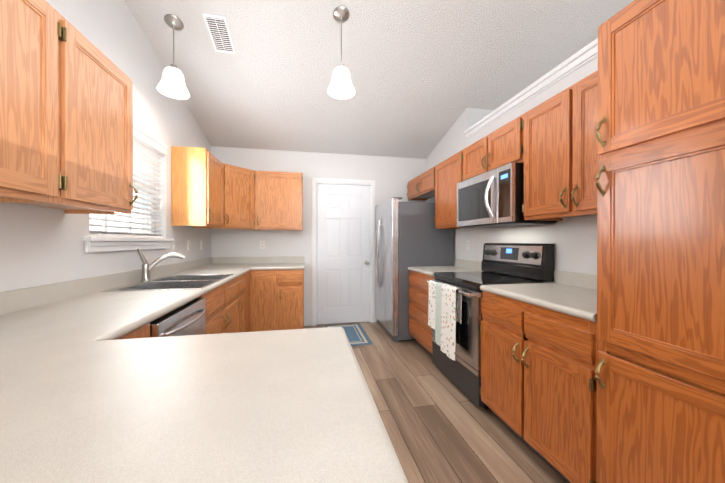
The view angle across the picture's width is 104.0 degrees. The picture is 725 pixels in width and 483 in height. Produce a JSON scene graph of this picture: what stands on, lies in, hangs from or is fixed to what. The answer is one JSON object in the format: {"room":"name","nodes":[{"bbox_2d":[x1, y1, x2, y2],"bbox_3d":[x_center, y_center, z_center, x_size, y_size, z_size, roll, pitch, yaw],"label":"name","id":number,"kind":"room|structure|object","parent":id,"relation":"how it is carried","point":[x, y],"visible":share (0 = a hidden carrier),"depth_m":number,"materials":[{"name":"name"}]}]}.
{"room":"kitchen","nodes":[
{"label":"kitchen","id":0,"kind":"room"},
{"bbox_2d":[0,0,210,291],"bbox_3d":[-1.477,-0.979,0.494,0.150,4.400,7.084,0,0,-11],"label":"wall","id":1,"kind":"structure","parent":0,"point":[39,246],"depth_m":1.87,"materials":[{"name":"white paint"}]},
{"bbox_2d":[0,0,83,203],"bbox_3d":[-1.305,-0.542,0.864,0.324,0.744,0.598,0,0,-11],"label":"upper cabinet","id":2,"kind":"object","parent":1,"relation":"attached to","point":[66,116],"depth_m":1.04,"materials":[{"name":"brown wood"}]},
{"bbox_2d":[22,36,137,214],"bbox_3d":[-1.388,-0.544,1.292,0.324,0.744,0.550,0,0,-11],"label":"upper cabinet","id":3,"kind":"object","parent":1,"relation":"attached to","point":[108,91],"depth_m":1.38,"materials":[{"name":"brown wood"}]},
{"bbox_2d":[83,152,173,252],"bbox_3d":[-1.768,-0.413,2.144,0.180,0.945,1.050,0,0,-11],"label":"window","id":4,"kind":"structure","parent":1,"relation":"in","point":[99,244],"depth_m":2.08,"materials":[{"name":"white paint"}]},
{"bbox_2d":[90,123,167,237],"bbox_3d":[-1.743,-0.460,2.149,0.112,0.846,0.922,0,0,-11],"label":"window blinds","id":5,"kind":"object","parent":4,"relation":"attached to","point":[146,143],"visible":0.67,"depth_m":2.31,"materials":[{"name":"white plastic"}]},
{"bbox_2d":[171,240,174,251],"bbox_3d":[-1.831,0.036,2.749,0.016,0.114,0.070,0,0,-11],"label":"light switch","id":6,"kind":"object","parent":1,"relation":"attached to","point":[172,246],"visible":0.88,"depth_m":2.74,"materials":[{"name":"white plastic"}]},
{"bbox_2d":[187,240,189,250],"bbox_3d":[-1.905,0.036,3.109,0.008,0.114,0.070,0,0,-11],"label":"outlet","id":7,"kind":"object","parent":1,"relation":"attached to","point":[188,245],"visible":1,"depth_m":3.09,"materials":[{"name":"white plastic"}]},
{"bbox_2d":[200,240,202,249],"bbox_3d":[-1.980,0.035,3.489,0.008,0.114,0.070,0,0,-11],"label":"outlet","id":8,"kind":"object","parent":1,"relation":"attached to","point":[201,244],"visible":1,"depth_m":3.47,"materials":[{"name":"white plastic"}]},
{"bbox_2d":[171,146,302,230],"bbox_3d":[-1.343,-0.543,3.390,1.217,0.762,1.148,0,0,-11],"label":"upper cabinet","id":9,"kind":"object","parent":1,"relation":"attached to","point":[209,190],"visible":1,"depth_m":3.35,"materials":[{"name":"brown wood"}]},
{"bbox_2d":[211,146,425,325],"bbox_3d":[1.104,-0.994,4.556,6.472,4.400,0.200,0,0,-11],"label":"wall","id":10,"kind":"structure","parent":0,"point":[392,176],"depth_m":4.08,"materials":[{"name":"white paint"}]},
{"bbox_2d":[260,241,264,248],"bbox_3d":[-1.403,0.035,3.963,0.070,0.114,0.008,0,0,-11],"label":"outlet","id":11,"kind":"object","parent":10,"relation":"attached to","point":[262,244],"visible":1,"depth_m":3.96,"materials":[{"name":"white plastic"}]},
{"bbox_2d":[312,178,374,325],"bbox_3d":[-0.283,0.138,4.237,0.944,2.138,0.142,0,0,-11],"label":"door frame","id":12,"kind":"structure","parent":10,"relation":"attached to","point":[330,180],"depth_m":4.16,"materials":[{"name":"white paint"}]},
{"bbox_2d":[317,184,369,323],"bbox_3d":[-0.288,0.173,4.216,0.807,2.053,0.045,0,0,-11],"label":"door","id":13,"kind":"structure","parent":10,"relation":"in","point":[343,252],"depth_m":4.20,"materials":[{"name":"white paint"}]},
{"bbox_2d":[124,0,633,158],"bbox_3d":[1.699,-2.141,1.110,6.722,1.792,7.184,0,0,-11],"label":"ceiling","id":14,"kind":"structure","parent":0,"point":[424,74],"depth_m":2.61,"materials":[{"name":"white paint"}]},
{"bbox_2d":[157,14,189,98],"bbox_3d":[-1.452,-1.432,2.177,0.212,0.560,0.212,0,0,-11],"label":"pendant light","id":15,"kind":"object","parent":14,"relation":"hanging from","point":[171,84],"visible":1,"depth_m":2.16,"materials":[{"name":"white glass"}]},
{"bbox_2d":[202,13,235,53],"bbox_3d":[-1.155,-1.682,2.299,0.164,0.080,0.323,0,0,-11],"label":"ceiling vent","id":16,"kind":"object","parent":14,"relation":"in","point":[219,32],"visible":1,"depth_m":2.28,"materials":[{"name":"white metal"}]},
{"bbox_2d":[327,6,354,98],"bbox_3d":[-0.163,-1.461,2.174,0.212,0.618,0.212,0,0,-11],"label":"pendant light","id":17,"kind":"object","parent":14,"relation":"hanging from","point":[341,86],"visible":1,"depth_m":2.16,"materials":[{"name":"white glass"}]},
{"bbox_2d":[304,322,566,482],"bbox_3d":[1.699,1.259,1.122,6.722,0.080,7.184,0,0,-11],"label":"floor","id":18,"kind":"structure","parent":0,"point":[440,426],"depth_m":1.88,"materials":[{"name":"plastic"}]},
{"bbox_2d":[150,298,206,337],"bbox_3d":[-1.228,0.777,1.474,0.665,0.856,0.600,0,0,-11],"label":"dishwasher","id":19,"kind":"object","parent":18,"relation":"on","point":[189,318],"visible":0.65,"depth_m":1.49,"materials":[{"name":"grey metal"}]},
{"bbox_2d":[119,271,249,338],"bbox_3d":[-1.421,0.777,2.358,0.665,0.875,3.148,0,0,-11],"label":"base cabinet","id":20,"kind":"object","parent":18,"relation":"on","point":[228,306],"visible":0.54,"depth_m":2.35,"materials":[{"name":"brown wood"}]},
{"bbox_2d":[0,257,255,387],"bbox_3d":[-1.344,0.275,1.949,0.660,0.130,3.981,0,0,-11],"label":"countertop","id":21,"kind":"structure","parent":20,"relation":"on","point":[39,325],"depth_m":1.25,"materials":[{"name":"laminate"}]},
{"bbox_2d":[137,248,185,281],"bbox_3d":[-1.535,0.170,2.157,0.275,0.252,0.227,0,0,-11],"label":"faucet","id":22,"kind":"object","parent":21,"relation":"on","point":[147,267],"visible":1,"depth_m":2.14,"materials":[{"name":"silver metal"}]},
{"bbox_2d":[101,274,233,291],"bbox_3d":[-1.394,0.393,2.186,0.564,0.194,0.844,0,0,-11],"label":"sink","id":23,"kind":"object","parent":21,"relation":"in","point":[182,282],"visible":0.38,"depth_m":2.17,"materials":[{"name":"silver metal"}]},
{"bbox_2d":[0,327,407,482],"bbox_3d":[-0.353,0.326,0.550,0.749,0.038,0.856,0,0,-11],"label":"countertop","id":24,"kind":"structure","parent":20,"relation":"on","point":[87,395],"depth_m":0.50,"materials":[{"name":"laminate"}]},
{"bbox_2d":[250,269,303,331],"bbox_3d":[-1.082,0.772,3.692,0.621,0.875,0.665,0,0,-11],"label":"base cabinet","id":25,"kind":"object","parent":18,"relation":"on","point":[276,299],"visible":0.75,"depth_m":3.40,"materials":[{"name":"brown wood"}]},
{"bbox_2d":[256,256,304,269],"bbox_3d":[-1.056,0.268,3.711,0.580,0.130,0.632,0,0,-11],"label":"countertop","id":26,"kind":"structure","parent":25,"relation":"on","point":[281,262],"depth_m":3.92,"materials":[{"name":"laminate"}]},
{"bbox_2d":[325,324,371,345],"bbox_3d":[-0.215,1.204,3.716,0.515,0.008,0.840,0,0,-11],"label":"rug","id":27,"kind":"object","parent":18,"relation":"on","point":[356,334],"visible":0.65,"depth_m":3.69,"materials":[{"name":"blue fabric"}]},
{"bbox_2d":[374,197,453,341],"bbox_3d":[0.630,0.332,3.900,0.862,1.752,0.904,0,0,-11],"label":"refrigerator","id":28,"kind":"object","parent":18,"relation":"on","point":[408,234],"visible":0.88,"depth_m":3.46,"materials":[{"name":"grey metal"}]},
{"bbox_2d":[427,243,554,409],"bbox_3d":[1.023,0.611,2.425,0.692,1.204,0.764,0,0,-11],"label":"range","id":29,"kind":"object","parent":18,"relation":"on","point":[534,262],"visible":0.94,"depth_m":2.21,"materials":[{"name":"black metal"}]},
{"bbox_2d":[428,280,436,329],"bbox_3d":[0.646,0.566,2.578,0.060,0.419,0.160,0,0,-11],"label":"towel","id":30,"kind":"object","parent":29,"relation":"hanging from","point":[432,304],"visible":0.67,"depth_m":2.57,"materials":[{"name":"white fabric"}]},
{"bbox_2d":[435,282,442,345],"bbox_3d":[0.674,0.614,2.438,0.071,0.523,0.135,0,0,-11],"label":"towel","id":31,"kind":"object","parent":29,"relation":"hanging from","point":[438,313],"visible":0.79,"depth_m":2.43,"materials":[{"name":"white fabric"}]},
{"bbox_2d":[441,284,461,360],"bbox_3d":[0.706,0.628,2.272,0.075,0.558,0.225,0,0,-11],"label":"towel","id":32,"kind":"object","parent":29,"relation":"hanging from","point":[451,310],"visible":1,"depth_m":2.24,"materials":[{"name":"white fabric"}]},
{"bbox_2d":[409,0,724,482],"bbox_3d":[1.117,0.148,2.061,0.665,2.134,2.858,0,0,-11],"label":"cabinet","id":33,"kind":"object","parent":18,"relation":"on","point":[628,386],"depth_m":1.03,"materials":[{"name":"brown wood"}]},
{"bbox_2d":[408,259,596,321],"bbox_3d":[1.073,0.273,2.371,0.632,0.130,2.253,0,0,-11],"label":"countertop","id":34,"kind":"structure","parent":33,"relation":"on","point":[571,293],"depth_m":1.80,"materials":[{"name":"laminate"}]},
{"bbox_2d":[476,109,493,122],"bbox_3d":[2.842,-0.991,3.679,3.096,4.400,0.120,0,0,-11],"label":"wall","id":35,"kind":"structure","parent":0,"point":[481,114],"depth_m":3.33,"materials":[{"name":"white paint"}]},
{"bbox_2d":[426,56,597,282],"bbox_3d":[1.704,-0.981,1.115,0.120,4.400,6.784,0,0,-11],"label":"wall","id":36,"kind":"structure","parent":0,"point":[573,240],"depth_m":2.33,"materials":[{"name":"white paint"}]},
{"bbox_2d":[407,169,430,199],"bbox_3d":[0.932,-0.795,3.894,0.324,0.261,0.946,0,0,-11],"label":"upper cabinet","id":37,"kind":"object","parent":36,"relation":"attached to","point":[419,188],"depth_m":3.89,"materials":[{"name":"brown wood"}]},
{"bbox_2d":[431,152,459,228],"bbox_3d":[1.083,-0.551,3.126,0.324,0.744,0.614,0,0,-11],"label":"upper cabinet","id":38,"kind":"object","parent":36,"relation":"attached to","point":[445,175],"depth_m":3.15,"materials":[{"name":"brown wood"}]},
{"bbox_2d":[467,240,469,249],"bbox_3d":[1.219,0.031,3.264,0.008,0.114,0.070,0,0,-11],"label":"outlet","id":39,"kind":"object","parent":36,"relation":"attached to","point":[468,244],"visible":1,"depth_m":3.25,"materials":[{"name":"white plastic"}]},
{"bbox_2d":[459,117,518,181],"bbox_3d":[1.218,-0.758,2.434,0.324,0.324,0.786,0,0,-11],"label":"upper cabinet","id":40,"kind":"object","parent":36,"relation":"attached to","point":[500,147],"depth_m":2.35,"materials":[{"name":"brown wood"}]},
{"bbox_2d":[457,162,556,227],"bbox_3d":[1.157,-0.356,2.431,0.442,0.436,0.760,0,0,-11],"label":"over-the-range microwave","id":41,"kind":"object","parent":40,"relation":"attached to","point":[493,198],"visible":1,"depth_m":2.21,"materials":[{"name":"silver metal"}]},
{"bbox_2d":[464,38,597,138],"bbox_3d":[1.815,-1.235,0.547,0.190,0.095,5.628,0,0,-11],"label":"trim","id":42,"kind":"structure","parent":36,"relation":"on","point":[581,57],"depth_m":2.23,"materials":[{"name":"white paint"}]},
{"bbox_2d":[519,70,597,220],"bbox_3d":[1.367,-0.545,1.671,0.324,0.744,0.762,0,0,-11],"label":"upper cabinet","id":43,"kind":"object","parent":36,"relation":"attached to","point":[551,143],"depth_m":1.70,"materials":[{"name":"brown wood"}]},
{"label":"outside","id":44,"kind":"structure","parent":0,"visible":0},
{"bbox_2d":[90,148,140,232],"bbox_3d":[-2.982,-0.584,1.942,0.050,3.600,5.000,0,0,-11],"label":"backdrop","id":45,"kind":"structure","parent":44,"point":[118,224],"depth_m":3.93,"materials":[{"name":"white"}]}
]}

